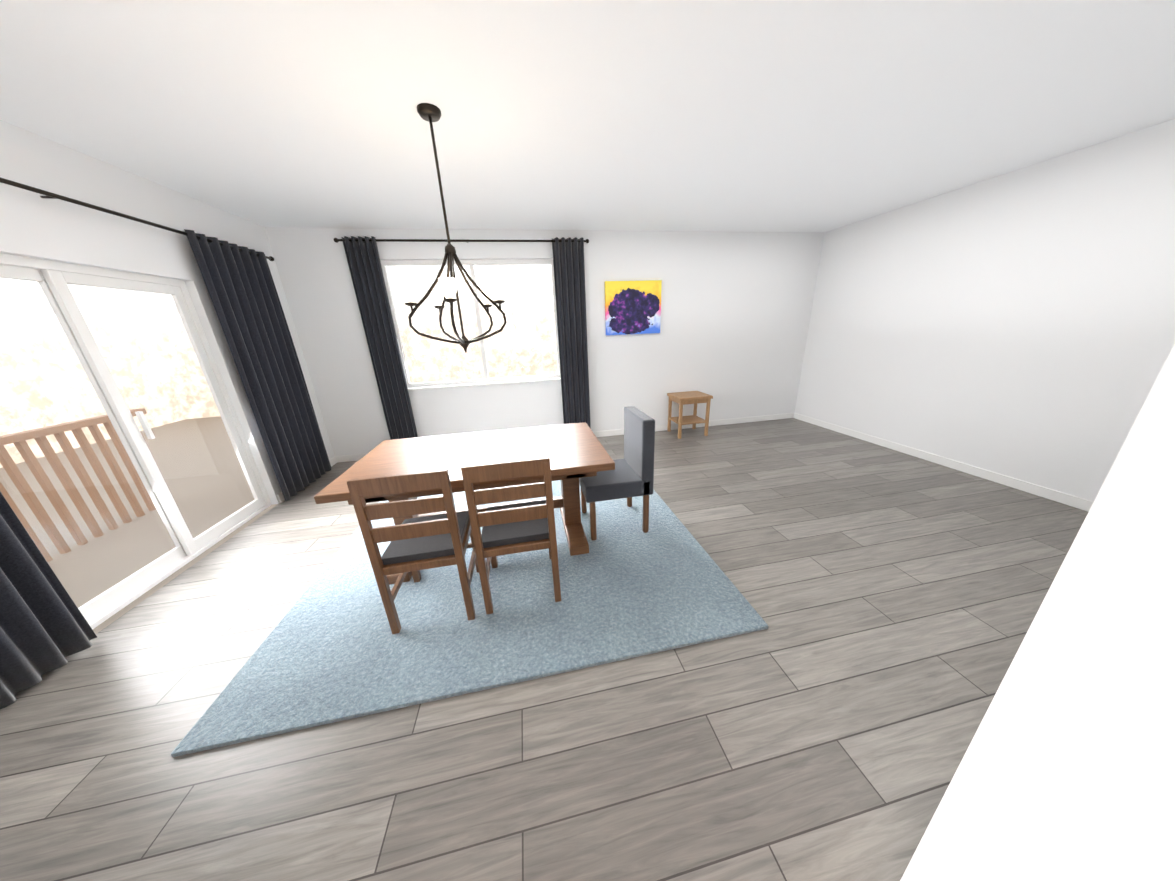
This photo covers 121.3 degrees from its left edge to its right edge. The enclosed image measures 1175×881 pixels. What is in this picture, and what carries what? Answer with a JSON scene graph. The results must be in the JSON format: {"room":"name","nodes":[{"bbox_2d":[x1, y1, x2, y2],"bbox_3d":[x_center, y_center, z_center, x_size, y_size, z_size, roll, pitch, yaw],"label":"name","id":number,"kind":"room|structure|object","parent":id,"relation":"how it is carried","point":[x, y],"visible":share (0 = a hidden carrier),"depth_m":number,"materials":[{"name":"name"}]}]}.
{"room":"dining room","nodes":[
{"label":"dining room","id":0,"kind":"room"},
{"bbox_2d":[0,120,333,504],"bbox_3d":[-2.549,0.552,-0.685,0.150,2.740,10.320,-6,19,-10],"label":"wall","id":1,"kind":"structure","parent":0,"point":[34,225],"depth_m":2.26,"materials":[{"name":"white paint"}]},
{"bbox_2d":[0,253,271,629],"bbox_3d":[-3.127,-0.069,2.258,0.100,2.070,1.650,-6,19,-10],"label":"door","id":2,"kind":"structure","parent":1,"relation":"in","point":[53,279],"depth_m":2.26,"materials":[{"name":"white"}]},
{"bbox_2d":[0,177,330,708],"bbox_3d":[-3.002,-0.301,2.319,0.129,2.400,3.366,-6,19,-10],"label":"curtains","id":3,"kind":"object","parent":1,"relation":"attached to","point":[45,627],"visible":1,"depth_m":2.90,"materials":[{"name":"black fabric"}]},
{"bbox_2d":[277,456,336,502],"bbox_3d":[-3.256,0.431,3.883,0.013,0.090,1.080,-6,19,-10],"label":"baseboard","id":4,"kind":"structure","parent":1,"relation":"attached to","point":[333,460],"depth_m":4.28,"materials":[{"name":"white wood"}]},
{"bbox_2d":[0,418,1087,880],"bbox_3d":[0.484,0.681,2.977,7.000,0.106,4.420,-6,19,-10],"label":"floor","id":5,"kind":"structure","parent":0,"point":[824,726],"depth_m":1.40,"materials":[{"name":"grey laminate"}]},
{"bbox_2d":[171,480,767,756],"bbox_3d":[-0.582,0.759,2.695,2.700,0.022,2.450,-6,19,-10],"label":"dining rug","id":6,"kind":"object","parent":5,"relation":"on","point":[332,648],"visible":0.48,"depth_m":1.84,"materials":[{"name":"blue carpet"}]},
{"bbox_2d":[347,468,478,633],"bbox_3d":[-0.918,0.539,1.906,0.438,0.927,0.439,-6,19,-10],"label":"dining chair","id":7,"kind":"object","parent":6,"relation":"on","point":[416,546],"visible":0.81,"depth_m":1.68,"materials":[{"name":"brown wood"}]},
{"bbox_2d":[314,422,614,584],"bbox_3d":[-0.739,0.419,2.524,1.700,0.742,1.000,-6,19,-10],"label":"dining table","id":8,"kind":"object","parent":6,"relation":"on","point":[574,452],"visible":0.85,"depth_m":2.35,"materials":[{"name":"brown wood"}]},
{"bbox_2d":[461,456,560,613],"bbox_3d":[-0.431,0.484,2.008,0.438,0.927,0.439,-6,19,-10],"label":"dining chair","id":9,"kind":"object","parent":6,"relation":"on","point":[517,528],"visible":1,"depth_m":1.77,"materials":[{"name":"brown wood"}]},
{"bbox_2d":[579,406,654,540],"bbox_3d":[0.198,0.245,2.635,0.520,0.927,0.470,-6,19,-10],"label":"chair","id":10,"kind":"object","parent":6,"relation":"on","point":[630,476],"visible":0.94,"depth_m":2.46,"materials":[{"name":"grey fabric"}]},
{"bbox_2d":[667,391,712,438],"bbox_3d":[1.502,-0.392,4.931,0.500,0.599,0.440,-6,19,-10],"label":"side table","id":11,"kind":"object","parent":5,"relation":"on","point":[681,399],"visible":0.98,"depth_m":4.80,"materials":[{"name":"brown wood"}]},
{"bbox_2d":[265,227,823,455],"bbox_3d":[0.069,-1.372,4.664,7.150,2.740,0.150,-6,19,-10],"label":"wall","id":12,"kind":"structure","parent":0,"point":[731,336],"depth_m":4.59,"materials":[{"name":"white paint"}]},
{"bbox_2d":[334,236,590,439],"bbox_3d":[-1.340,-1.149,4.301,2.868,2.600,0.129,-6,19,-10],"label":"window curtains","id":13,"kind":"object","parent":12,"relation":"attached to","point":[365,268],"visible":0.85,"depth_m":4.17,"materials":[{"name":"black fabric"}]},
{"bbox_2d":[380,259,560,390],"bbox_3d":[-1.411,-1.498,4.303,2.150,1.535,0.175,-6,19,-10],"label":"dining room window","id":14,"kind":"structure","parent":12,"relation":"in","point":[470,263],"depth_m":4.33,"materials":[{"name":"white"}]},
{"bbox_2d":[335,413,793,462],"bbox_3d":[0.063,-0.085,5.000,7.000,0.090,0.016,-6,19,-10],"label":"baseboard","id":15,"kind":"structure","parent":12,"relation":"attached to","point":[356,457],"depth_m":5.27,"materials":[{"name":"white wood"}]},
{"bbox_2d":[605,280,661,334],"bbox_3d":[0.629,-1.815,4.532,0.790,0.680,0.034,-6,19,-10],"label":"picture","id":16,"kind":"object","parent":12,"relation":"attached to","point":[632,307],"visible":0.96,"depth_m":4.51},
{"bbox_2d":[0,0,1174,231],"bbox_3d":[0.902,-1.149,-0.547,7.300,0.120,10.320,-6,19,-10],"label":"ceiling","id":17,"kind":"structure","parent":0,"point":[708,114],"depth_m":1.79,"materials":[{"name":"white paint"}]},
{"bbox_2d":[399,103,506,352],"bbox_3d":[-0.839,-1.195,1.996,0.617,1.290,0.593,-6,19,-10],"label":"chandelier","id":18,"kind":"object","parent":17,"relation":"hanging from","point":[430,114],"visible":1,"depth_m":2.03,"materials":[{"name":"black metal"}]},
{"bbox_2d":[794,119,1174,501],"bbox_3d":[3.931,-1.015,3.143,0.150,2.740,4.370,-6,19,-10],"label":"wall","id":19,"kind":"structure","parent":0,"point":[1019,324],"depth_m":3.00,"materials":[{"name":"white paint"}]},
{"bbox_2d":[794,413,1092,511],"bbox_3d":[3.906,0.253,3.536,0.013,0.090,4.330,-6,19,-10],"label":"baseboard","id":20,"kind":"structure","parent":19,"relation":"attached to","point":[1061,497],"depth_m":3.41,"materials":[{"name":"white wood"}]},
{"bbox_2d":[900,344,1174,880],"bbox_3d":[1.435,0.897,-2.187,0.140,2.740,5.800,-6,19,-10],"label":"wall","id":21,"kind":"structure","parent":0,"point":[1065,770],"depth_m":0.54,"materials":[{"name":"white paint"}]},
{"label":"outside","id":22,"kind":"structure","parent":0,"visible":0},
{"bbox_2d":[0,408,277,633],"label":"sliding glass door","id":23,"kind":"structure","parent":22,"point":[217,490],"depth_m":3.42,"materials":[{"name":"beige"}]},
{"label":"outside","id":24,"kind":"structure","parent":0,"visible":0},
{"bbox_2d":[0,278,185,467],"bbox_3d":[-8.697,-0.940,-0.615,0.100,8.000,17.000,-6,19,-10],"label":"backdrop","id":25,"kind":"structure","parent":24,"point":[32,355],"depth_m":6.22,"materials":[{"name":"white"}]},
{"bbox_2d":[129,265,557,418],"bbox_3d":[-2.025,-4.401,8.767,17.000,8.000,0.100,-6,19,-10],"label":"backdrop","id":26,"kind":"structure","parent":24,"point":[447,369],"depth_m":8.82,"materials":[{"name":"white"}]}
]}

